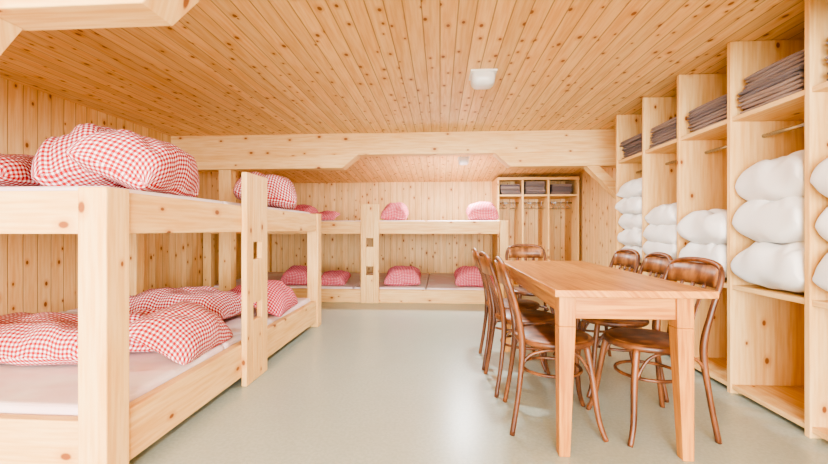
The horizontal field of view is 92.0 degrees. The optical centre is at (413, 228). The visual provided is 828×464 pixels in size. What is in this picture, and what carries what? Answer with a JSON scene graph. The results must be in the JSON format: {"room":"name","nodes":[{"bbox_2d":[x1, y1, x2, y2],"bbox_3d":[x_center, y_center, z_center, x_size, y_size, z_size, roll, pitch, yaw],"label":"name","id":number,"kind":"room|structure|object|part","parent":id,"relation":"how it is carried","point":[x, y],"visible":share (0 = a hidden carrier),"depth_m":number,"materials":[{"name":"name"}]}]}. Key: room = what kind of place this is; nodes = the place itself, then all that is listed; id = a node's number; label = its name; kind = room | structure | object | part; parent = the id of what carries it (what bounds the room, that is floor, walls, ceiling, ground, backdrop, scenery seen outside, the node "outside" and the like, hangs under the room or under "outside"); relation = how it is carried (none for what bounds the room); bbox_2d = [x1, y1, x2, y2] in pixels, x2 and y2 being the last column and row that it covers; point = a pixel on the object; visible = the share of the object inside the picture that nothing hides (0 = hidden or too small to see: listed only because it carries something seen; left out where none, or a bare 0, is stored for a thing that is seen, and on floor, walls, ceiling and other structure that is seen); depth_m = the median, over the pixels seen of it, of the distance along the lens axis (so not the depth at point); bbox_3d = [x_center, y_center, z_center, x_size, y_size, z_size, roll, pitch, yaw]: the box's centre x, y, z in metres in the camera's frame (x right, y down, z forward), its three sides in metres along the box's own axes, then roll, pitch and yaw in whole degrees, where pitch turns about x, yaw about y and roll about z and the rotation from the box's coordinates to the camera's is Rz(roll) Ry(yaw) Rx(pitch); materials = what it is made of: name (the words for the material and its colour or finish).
{"room":"hostel dormitory","nodes":[
{"label":"hostel dormitory","id":0,"kind":"room"},
{"bbox_2d":[0,77,256,314],"bbox_3d":[-3.407,-0.125,1.850,0.100,2.350,12.450,0,0,4],"label":"wall","id":1,"kind":"structure","parent":0,"point":[39,272],"depth_m":3.61,"materials":[{"name":"beige wood"}]},
{"bbox_2d":[171,129,615,156],"bbox_3d":[-0.183,-1.065,5.052,5.920,0.270,0.160,0,0,4],"label":"ceiling beam","id":2,"kind":"structure","parent":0,"point":[470,143],"depth_m":4.98,"materials":[{"name":"beige wood"}]},
{"bbox_2d":[0,0,804,135],"bbox_3d":[-0.494,-1.250,0.258,5.920,0.100,9.650,0,0,4],"label":"ceiling","id":3,"kind":"structure","parent":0,"point":[226,67],"depth_m":2.87,"materials":[{"name":"brown wood"}]},
{"bbox_2d":[469,68,497,89],"bbox_3d":[0.532,-1.147,3.092,0.200,0.106,0.200,0,0,4],"label":"ceiling lamp","id":4,"kind":"object","parent":3,"relation":"attached to","point":[481,79],"depth_m":3.01,"materials":[{"name":"white glass"}]},
{"bbox_2d":[240,155,584,182],"bbox_3d":[-0.094,-1.105,6.420,5.920,0.390,2.700,0,0,4],"label":"ceiling","id":5,"kind":"structure","parent":0,"point":[481,168],"depth_m":6.90,"materials":[{"name":"beige wood"}]},
{"bbox_2d":[458,156,469,164],"bbox_3d":[0.738,-1.009,5.960,0.170,0.106,0.170,0,-5,4],"label":"ceiling lamp","id":6,"kind":"object","parent":5,"relation":"attached to","point":[463,160],"depth_m":5.89,"materials":[{"name":"white plastic"}]},
{"bbox_2d":[272,181,564,274],"bbox_3d":[-0.003,-0.125,7.817,5.920,2.350,0.100,0,0,4],"label":"wall","id":7,"kind":"structure","parent":0,"point":[429,253],"depth_m":7.77,"materials":[{"name":"beige wood"}]},
{"bbox_2d":[129,286,827,463],"bbox_3d":[-0.404,1.100,1.655,6.120,0.100,12.450,0,0,4],"label":"floor","id":8,"kind":"structure","parent":0,"point":[374,383],"depth_m":2.31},
{"bbox_2d":[0,172,320,463],"bbox_3d":[-2.177,0.335,3.048,2.180,1.430,2.840,0,0,4],"label":"bunk bed","id":9,"kind":"object","parent":8,"relation":"on","point":[110,224],"visible":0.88,"depth_m":1.65,"materials":[{"name":"brown wood"}]},
{"bbox_2d":[0,345,222,415],"bbox_3d":[-2.256,0.833,2.183,2.015,0.190,0.929,0,0,4],"label":"mattress","id":10,"kind":"object","parent":9,"relation":"on","point":[49,390],"visible":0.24,"depth_m":1.94,"materials":[{"name":"white fabric"}]},
{"bbox_2d":[0,312,77,365],"bbox_3d":[-2.198,0.617,2.318,1.068,0.234,0.511,0,0,4],"label":"pillow","id":11,"kind":"object","parent":10,"relation":"on","point":[41,338],"visible":0.59,"depth_m":2.10,"materials":[{"name":"fabric"}]},
{"bbox_2d":[129,308,163,352],"bbox_3d":[-1.675,0.625,2.535,0.356,0.220,0.486,0,0,-14],"label":"duvet","id":12,"kind":"object","parent":10,"relation":"on","point":[134,346],"visible":0.14,"depth_m":2.35,"materials":[{"name":"red fabric"}]},
{"bbox_2d":[129,301,232,364],"bbox_3d":[-1.389,0.593,2.420,0.375,0.288,0.595,0,0,0],"label":"pillow","id":13,"kind":"object","parent":10,"relation":"on","point":[182,332],"visible":0.98,"depth_m":2.22,"materials":[{"name":"red fabric"}]},
{"bbox_2d":[0,186,222,203],"bbox_3d":[-2.256,-0.112,2.183,2.015,0.140,0.929,0,0,4],"label":"mattress","id":14,"kind":"object","parent":9,"relation":"on","point":[14,188],"visible":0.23,"depth_m":1.69,"materials":[{"name":"white fabric"}]},
{"bbox_2d":[0,153,42,186],"bbox_3d":[-2.264,-0.303,2.202,0.716,0.236,0.720,0,0,0],"label":"duvet","id":15,"kind":"object","parent":14,"relation":"on","point":[15,169],"visible":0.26,"depth_m":1.95,"materials":[{"name":"red fabric"}]},
{"bbox_2d":[31,123,128,188],"bbox_3d":[-1.747,-0.387,2.280,0.345,0.400,0.615,0,0,-6],"label":"duvet","id":16,"kind":"object","parent":14,"relation":"on","point":[51,165],"visible":0.27,"depth_m":2.00,"materials":[{"name":"red fabric"}]},
{"bbox_2d":[66,129,199,196],"bbox_3d":[-1.466,-0.349,2.184,0.419,0.333,0.585,0,0,-5],"label":"pillow","id":17,"kind":"object","parent":14,"relation":"on","point":[132,160],"visible":0.88,"depth_m":1.94,"materials":[{"name":"red fabric"}]},
{"bbox_2d":[59,311,278,349],"bbox_3d":[-2.196,0.833,3.099,2.015,0.190,0.894,0,0,4],"label":"mattress","id":18,"kind":"object","parent":9,"relation":"on","point":[234,323],"visible":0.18,"depth_m":3.09,"materials":[{"name":"white fabric"}]},
{"bbox_2d":[129,286,240,319],"bbox_3d":[-1.895,0.602,3.254,1.014,0.265,0.444,0,0,6],"label":"duvet","id":19,"kind":"object","parent":18,"relation":"on","point":[226,304],"visible":0.57,"depth_m":3.10,"materials":[{"name":"red fabric"}]},
{"bbox_2d":[66,298,309,318],"bbox_3d":[-2.140,0.833,3.965,2.015,0.190,0.829,0,0,4],"label":"mattress","id":20,"kind":"object","parent":9,"relation":"on","point":[301,301],"visible":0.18,"depth_m":3.80,"materials":[{"name":"white fabric"}]},
{"bbox_2d":[229,285,240,293],"bbox_3d":[-1.634,0.641,4.115,0.578,0.191,0.387,0,0,4],"label":"pillow","id":21,"kind":"object","parent":20,"relation":"on","point":[237,289],"visible":0.09,"depth_m":3.99,"materials":[{"name":"red fabric"}]},
{"bbox_2d":[238,280,297,316],"bbox_3d":[-1.296,0.596,3.592,0.379,0.282,0.594,0,0,-2],"label":"pillow","id":22,"kind":"object","parent":20,"relation":"on","point":[280,297],"visible":0.58,"depth_m":3.43,"materials":[{"name":"red fabric"}]},
{"bbox_2d":[221,201,278,209],"bbox_3d":[-2.196,-0.112,3.099,2.015,0.140,0.894,0,0,4],"label":"mattress","id":23,"kind":"object","parent":9,"relation":"on","point":[223,202],"visible":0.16,"depth_m":2.73,"materials":[{"name":"white fabric"}]},
{"bbox_2d":[277,208,309,213],"bbox_3d":[-2.140,-0.112,3.965,2.015,0.140,0.829,0,0,4],"label":"mattress","id":24,"kind":"object","parent":9,"relation":"on","point":[277,208],"visible":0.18,"depth_m":3.80,"materials":[{"name":"white fabric"}]},
{"bbox_2d":[233,172,296,209],"bbox_3d":[-1.393,-0.356,3.803,0.533,0.345,0.715,0,0,-17],"label":"duvet","id":25,"kind":"object","parent":24,"relation":"on","point":[281,193],"visible":0.58,"depth_m":3.52,"materials":[{"name":"red fabric"}]},
{"bbox_2d":[219,170,235,290],"bbox_3d":[-2.418,0.146,5.188,0.160,1.808,0.140,0,0,4],"label":"support post","id":26,"kind":"object","parent":8,"relation":"on","point":[227,178],"visible":0.56,"depth_m":5.12,"materials":[{"name":"brown wood"}]},
{"bbox_2d":[193,154,360,171],"bbox_3d":[-1.915,-0.845,5.165,2.447,0.170,0.200,0,0,4],"label":"bracket","id":27,"kind":"object","parent":26,"relation":"on","point":[276,162],"visible":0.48,"depth_m":5.07,"materials":[{"name":"brown wood"}]},
{"bbox_2d":[203,204,508,303],"bbox_3d":[-0.815,0.350,6.727,4.400,1.400,2.140,0,0,4],"label":"bunk bed","id":28,"kind":"object","parent":8,"relation":"on","point":[369,226],"visible":0.56,"depth_m":5.65,"materials":[{"name":"brown wood"}]},
{"bbox_2d":[214,272,284,287],"bbox_3d":[-2.435,0.913,6.822,1.039,0.150,1.920,0,0,4],"label":"mattress","id":29,"kind":"object","parent":28,"relation":"on","point":[270,275],"visible":0.05,"depth_m":6.91,"materials":[{"name":"brown fabric"}]},
{"bbox_2d":[286,272,372,288],"bbox_3d":[-1.365,0.913,6.753,1.094,0.150,1.920,0,0,4],"label":"mattress","id":30,"kind":"object","parent":28,"relation":"on","point":[354,280],"visible":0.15,"depth_m":5.93,"materials":[{"name":"white fabric"}]},
{"bbox_2d":[280,265,306,284],"bbox_3d":[-1.760,0.697,6.101,0.454,0.279,0.391,0,0,4],"label":"pillow","id":31,"kind":"object","parent":30,"relation":"on","point":[296,274],"visible":0.75,"depth_m":5.92,"materials":[{"name":"red fabric"}]},
{"bbox_2d":[321,270,350,285],"bbox_3d":[-1.209,0.736,6.069,0.434,0.202,0.397,0,0,4],"label":"pillow","id":32,"kind":"object","parent":30,"relation":"on","point":[338,277],"visible":0.91,"depth_m":5.91,"materials":[{"name":"fabric"}]},
{"bbox_2d":[354,273,428,289],"bbox_3d":[-0.292,0.913,6.683,1.044,0.150,1.920,0,0,4],"label":"mattress","id":33,"kind":"object","parent":28,"relation":"on","point":[424,279],"visible":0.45,"depth_m":5.93,"materials":[{"name":"white fabric"}]},
{"bbox_2d":[384,266,420,285],"bbox_3d":[-0.160,0.694,6.000,0.536,0.284,0.400,0,0,4],"label":"pillow","id":34,"kind":"object","parent":33,"relation":"on","point":[396,275],"visible":1,"depth_m":5.82,"materials":[{"name":"fabric"}]},
{"bbox_2d":[426,273,495,289],"bbox_3d":[0.768,0.913,6.614,1.069,0.150,1.920,0,0,4],"label":"mattress","id":35,"kind":"object","parent":28,"relation":"on","point":[437,281],"visible":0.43,"depth_m":6.14,"materials":[{"name":"white fabric"}]},
{"bbox_2d":[454,266,493,286],"bbox_3d":[0.887,0.695,5.926,0.576,0.285,0.408,0,0,4],"label":"pillow","id":36,"kind":"object","parent":35,"relation":"on","point":[464,275],"visible":0.73,"depth_m":5.75,"materials":[{"name":"red fabric"}]},
{"bbox_2d":[428,220,498,220],"bbox_3d":[0.768,-0.057,6.614,1.069,0.130,1.920,0,0,4],"label":"mattress","id":37,"kind":"object","parent":28,"relation":"on","point":[428,220],"visible":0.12,"depth_m":5.68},
{"bbox_2d":[466,202,498,219],"bbox_3d":[1.005,-0.265,5.923,0.443,0.285,0.398,0,0,4],"label":"pillow","id":38,"kind":"object","parent":37,"relation":"on","point":[478,210],"visible":0.94,"depth_m":5.74,"materials":[{"name":"pink fabric"}]},
{"bbox_3d":[-0.292,-0.057,6.683,1.044,0.130,1.920,0,0,4],"label":"mattress","id":39,"kind":"object","parent":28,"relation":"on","visible":0},
{"bbox_2d":[381,202,408,220],"bbox_3d":[-0.283,-0.264,6.004,0.380,0.283,0.400,0,0,4],"label":"pillow","id":40,"kind":"object","parent":39,"relation":"on","point":[396,211],"visible":1,"depth_m":5.83,"materials":[{"name":"fabric"}]},
{"bbox_3d":[-1.365,-0.057,6.753,1.094,0.130,1.920,0,0,4],"label":"mattress","id":41,"kind":"object","parent":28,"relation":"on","visible":0},
{"bbox_2d":[294,204,317,213],"bbox_3d":[-1.710,-0.251,6.099,0.402,0.254,0.401,0,0,4],"label":"pillow","id":42,"kind":"object","parent":41,"relation":"on","point":[302,207],"visible":0.3,"depth_m":6.00,"materials":[{"name":"fabric"}]},
{"bbox_2d":[315,210,339,220],"bbox_3d":[-1.356,-0.204,6.081,0.384,0.162,0.400,0,0,4],"label":"pillow","id":43,"kind":"object","parent":41,"relation":"on","point":[325,215],"visible":0.77,"depth_m":5.96,"materials":[{"name":"fabric"}]},
{"bbox_2d":[472,248,545,371],"bbox_3d":[0.733,0.603,3.161,0.542,0.903,0.426,0,0,6],"label":"dining chair","id":44,"kind":"object","parent":8,"relation":"on","point":[523,303],"visible":0.55,"depth_m":3.04,"materials":[{"name":"brown wood"}]},
{"bbox_2d":[479,251,554,397],"bbox_3d":[0.712,0.603,2.697,0.542,0.903,0.426,0,0,1],"label":"dining chair","id":45,"kind":"object","parent":8,"relation":"on","point":[530,317],"visible":0.72,"depth_m":2.60,"materials":[{"name":"brown wood"}]},
{"bbox_2d":[505,244,554,313],"bbox_3d":[1.123,0.603,3.859,0.426,0.903,0.542,0,0,4],"label":"dining chair","id":46,"kind":"object","parent":8,"relation":"on","point":[533,251],"visible":0.31,"depth_m":4.08,"materials":[{"name":"brown wood"}]},
{"bbox_2d":[492,177,579,286],"bbox_3d":[2.171,0.075,7.263,1.390,1.950,0.718,0,0,4],"label":"wardrobe","id":47,"kind":"object","parent":8,"relation":"on","point":[571,214],"depth_m":7.09,"materials":[{"name":"brown wood"}]},
{"bbox_2d":[499,184,520,194],"bbox_3d":[1.705,-0.697,7.196,0.375,0.192,0.395,0,0,4],"label":"stack","id":48,"kind":"object","parent":47,"relation":"in","point":[505,189],"visible":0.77,"depth_m":7.01,"materials":[{"name":"brown fabric"}]},
{"bbox_2d":[524,181,545,193],"bbox_3d":[2.130,-0.720,7.178,0.360,0.238,0.406,0,0,4],"label":"stack","id":49,"kind":"object","parent":47,"relation":"in","point":[537,187],"visible":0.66,"depth_m":6.99,"materials":[{"name":"brown fabric"}]},
{"bbox_2d":[499,201,570,208],"bbox_3d":[2.165,-0.433,7.225,1.185,0.136,0.403,0,0,4],"label":"hangers","id":50,"kind":"object","parent":47,"relation":"hanging from","point":[536,201],"visible":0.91,"depth_m":7.19,"materials":[{"name":"white"}]},
{"bbox_3d":[2.168,-0.470,7.224,1.328,0.024,0.023,0,0,4],"label":"wardrobe rail","id":51,"kind":"part","parent":47,"relation":"part of","materials":[{"name":"beige wood"}]},
{"bbox_2d":[550,184,571,193],"bbox_3d":[2.582,-0.697,7.149,0.369,0.192,0.400,0,0,4],"label":"stack","id":52,"kind":"object","parent":47,"relation":"in","point":[554,188],"visible":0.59,"depth_m":6.96,"materials":[{"name":"brown fabric"}]},
{"bbox_2d":[494,256,608,441],"bbox_3d":[0.721,0.603,2.211,0.542,0.903,0.426,0,0,8],"label":"dining chair","id":53,"kind":"object","parent":8,"relation":"on","point":[538,336],"visible":0.89,"depth_m":2.06,"materials":[{"name":"brown wood"}]},
{"bbox_2d":[553,248,639,364],"bbox_3d":[1.419,0.603,3.116,0.542,0.903,0.426,0,0,2],"label":"dining chair","id":54,"kind":"object","parent":8,"relation":"on","point":[626,257],"visible":0.25,"depth_m":3.10,"materials":[{"name":"brown wood"}]},
{"bbox_2d":[503,260,718,461],"bbox_3d":[1.044,0.662,2.633,0.707,0.775,1.710,0,0,4],"label":"dining table","id":55,"kind":"object","parent":8,"relation":"on","point":[575,290],"visible":0.88,"depth_m":1.84,"materials":[{"name":"brown wood"}]},
{"bbox_2d":[574,252,672,402],"bbox_3d":[1.369,0.603,2.654,0.542,0.903,0.426,0,0,8],"label":"dining chair","id":56,"kind":"object","parent":8,"relation":"on","point":[654,262],"visible":0.39,"depth_m":2.53,"materials":[{"name":"brown wood"}]},
{"bbox_2d":[586,257,724,447],"bbox_3d":[1.286,0.603,2.147,0.542,0.903,0.426,0,0,-4],"label":"dining chair","id":57,"kind":"object","parent":8,"relation":"on","point":[710,273],"visible":0.81,"depth_m":2.06,"materials":[{"name":"brown wood"}]},
{"bbox_2d":[616,0,827,440],"bbox_3d":[2.337,-0.074,2.819,0.599,2.248,2.770,0,0,4],"label":"shelving unit","id":58,"kind":"object","parent":8,"relation":"on","point":[768,346],"visible":0.6,"depth_m":2.55,"materials":[{"name":"brown wood"}]},
{"bbox_2d":[620,133,641,158],"bbox_3d":[2.358,-0.810,3.916,0.474,0.192,0.464,0,0,4],"label":"stack","id":59,"kind":"object","parent":58,"relation":"on","point":[633,145],"visible":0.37,"depth_m":3.94,"materials":[{"name":"brown fabric"}]},
{"bbox_2d":[622,246,641,262],"bbox_3d":[2.378,0.244,3.922,0.555,0.222,0.497,0,0,4],"label":"pillow","id":60,"kind":"object","parent":58,"relation":"on","point":[637,248],"visible":0.06,"depth_m":3.80,"materials":[{"name":"white fabric"}]},
{"bbox_2d":[617,227,641,245],"bbox_3d":[2.355,0.080,3.913,0.575,0.225,0.509,0,0,4],"label":"pillow","id":61,"kind":"object","parent":60,"relation":"on","point":[628,237],"visible":0.34,"depth_m":3.84,"materials":[{"name":"white fabric"}]},
{"bbox_2d":[618,214,641,229],"bbox_3d":[2.373,-0.082,3.918,0.573,0.226,0.516,0,0,4],"label":"pillow","id":62,"kind":"object","parent":61,"relation":"on","point":[626,221],"visible":0.16,"depth_m":3.90,"materials":[{"name":"white fabric"}]},
{"bbox_2d":[615,196,641,214],"bbox_3d":[2.348,-0.241,3.913,0.568,0.222,0.505,0,0,4],"label":"pillow","id":63,"kind":"object","parent":62,"relation":"on","point":[632,205],"visible":0.27,"depth_m":3.84,"materials":[{"name":"white fabric"}]},
{"bbox_2d":[616,178,641,198],"bbox_3d":[2.365,-0.403,3.915,0.566,0.222,0.499,0,0,4],"label":"pillow","id":64,"kind":"object","parent":63,"relation":"on","point":[633,188],"visible":0.18,"depth_m":3.88,"materials":[{"name":"white fabric"}]},
{"bbox_2d":[642,241,676,259],"bbox_3d":[2.318,0.207,3.370,0.570,0.297,0.528,0,0,4],"label":"pillow","id":65,"kind":"object","parent":58,"relation":"on","point":[648,247],"visible":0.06,"depth_m":3.33,"materials":[{"name":"white fabric"}]},
{"bbox_2d":[643,224,676,244],"bbox_3d":[2.320,0.059,3.366,0.583,0.240,0.522,0,0,4],"label":"pillow","id":66,"kind":"object","parent":65,"relation":"on","point":[666,234],"visible":0.17,"depth_m":3.31,"materials":[{"name":"white fabric"}]},
{"bbox_2d":[645,202,676,225],"bbox_3d":[2.335,-0.117,3.381,0.572,0.236,0.503,0,0,4],"label":"pillow","id":67,"kind":"object","parent":66,"relation":"on","point":[664,214],"visible":0.16,"depth_m":3.31,"materials":[{"name":"white fabric"}]},
{"bbox_2d":[649,116,676,148],"bbox_3d":[2.329,-0.810,3.371,0.459,0.191,0.441,0,0,4],"label":"stack","id":68,"kind":"object","parent":58,"relation":"on","point":[665,132],"visible":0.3,"depth_m":3.37,"materials":[{"name":"brown fabric"}]},
{"bbox_2d":[679,242,726,277],"bbox_3d":[2.273,0.214,2.829,0.555,0.282,0.507,0,0,4],"label":"pillow","id":69,"kind":"object","parent":58,"relation":"on","point":[716,252],"visible":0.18,"depth_m":2.74,"materials":[{"name":"white fabric"}]},
{"bbox_2d":[676,209,726,243],"bbox_3d":[2.267,-0.002,2.824,0.572,0.291,0.505,0,0,4],"label":"pillow","id":70,"kind":"object","parent":69,"relation":"on","point":[702,226],"visible":0.31,"depth_m":2.79,"materials":[{"name":"white fabric"}]},
{"bbox_2d":[687,94,726,132],"bbox_3d":[2.294,-0.810,2.814,0.461,0.192,0.446,0,0,4],"label":"stack","id":71,"kind":"object","parent":58,"relation":"on","point":[712,112],"visible":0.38,"depth_m":2.82,"materials":[{"name":"brown fabric"}]},
{"bbox_2d":[636,122,804,173],"bbox_3d":[2.238,-0.590,2.826,0.024,0.024,2.708,0,0,4],"label":"rail","id":72,"kind":"object","parent":58,"relation":"attached to","point":[800,125],"visible":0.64,"depth_m":2.48,"materials":[{"name":"beige wood"}]},
{"bbox_2d":[731,241,804,292],"bbox_3d":[2.244,0.198,2.276,0.560,0.316,0.505,0,0,4],"label":"pillow","id":73,"kind":"object","parent":58,"relation":"on","point":[766,264],"visible":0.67,"depth_m":2.22,"materials":[{"name":"white fabric"}]},
{"bbox_2d":[732,196,804,244],"bbox_3d":[2.258,-0.047,2.282,0.550,0.322,0.501,0,0,4],"label":"pillow","id":74,"kind":"object","parent":73,"relation":"on","point":[782,221],"visible":0.51,"depth_m":2.22,"materials":[{"name":"white fabric"}]},
{"bbox_2d":[735,150,804,200],"bbox_3d":[2.268,-0.280,2.282,0.572,0.311,0.521,0,0,4],"label":"pillow","id":75,"kind":"object","parent":74,"relation":"on","point":[782,177],"visible":0.51,"depth_m":2.23,"materials":[{"name":"white fabric"}]},
{"bbox_2d":[737,49,804,113],"bbox_3d":[2.251,-0.833,2.275,0.475,0.238,0.456,0,0,4],"label":"stack","id":76,"kind":"object","parent":58,"relation":"in","point":[785,77],"visible":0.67,"depth_m":2.25,"materials":[{"name":"brown fabric"}]},
{"bbox_2d":[812,253,827,290],"bbox_3d":[2.218,0.204,1.736,0.569,0.300,0.511,0,0,4],"label":"pillow","id":77,"kind":"object","parent":58,"relation":"on","point":[820,278],"visible":1,"depth_m":1.93,"materials":[{"name":"white fabric"}]},
{"bbox_2d":[815,207,827,240],"bbox_3d":[2.228,-0.029,1.723,0.567,0.308,0.501,0,0,4],"label":"pillow","id":78,"kind":"object","parent":77,"relation":"on","point":[821,225],"visible":1,"depth_m":1.94,"materials":[{"name":"white fabric"}]},
{"bbox_2d":[810,158,827,197],"bbox_3d":[2.204,-0.257,1.731,0.565,0.302,0.514,0,0,4],"label":"pillow","id":79,"kind":"object","parent":78,"relation":"on","point":[819,176],"visible":1,"depth_m":1.91,"materials":[{"name":"white fabric"}]},
{"bbox_3d":[2.690,0.146,4.856,0.158,1.808,0.140,0,0,4],"label":"support post","id":80,"kind":"object","parent":8,"relation":"on","visible":0},
{"bbox_2d":[493,151,615,168],"bbox_3d":[1.880,-0.845,4.918,1.787,0.170,0.200,0,0,4],"label":"bracket","id":81,"kind":"object","parent":80,"relation":"on","point":[604,159],"visible":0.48,"depth_m":4.83,"materials":[{"name":"brown wood"}]},
{"bbox_2d":[583,166,615,199],"bbox_3d":[2.348,-0.496,4.878,0.524,0.526,0.140,0,0,4],"label":"knee brace","id":82,"kind":"object","parent":80,"relation":"attached to","point":[608,183],"visible":0.58,"depth_m":4.82,"materials":[{"name":"brown wood"}]},
{"bbox_3d":[-2.267,0.146,1.510,0.120,1.808,0.120,0,0,4],"label":"support post","id":83,"kind":"object","parent":8,"relation":"on","visible":0},
{"bbox_2d":[0,18,21,54],"bbox_3d":[-1.847,-0.376,1.483,0.718,0.765,0.120,0,0,4],"label":"knee brace","id":84,"kind":"object","parent":83,"relation":"attached to","point":[9,32],"visible":1,"depth_m":1.50,"materials":[{"name":"brown wood"}]},
{"bbox_2d":[0,0,199,30],"bbox_3d":[-2.044,-0.845,1.496,2.667,0.170,0.160,0,0,4],"label":"ceiling beam","id":85,"kind":"structure","parent":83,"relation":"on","point":[28,15],"depth_m":1.42,"materials":[{"name":"brown wood"}]},
{"bbox_2d":[577,168,615,267],"bbox_3d":[2.600,-0.125,1.459,0.100,2.350,12.450,0,0,4],"label":"wall","id":86,"kind":"structure","parent":0,"point":[597,211],"depth_m":6.28,"materials":[{"name":"beige wood"}]}
]}

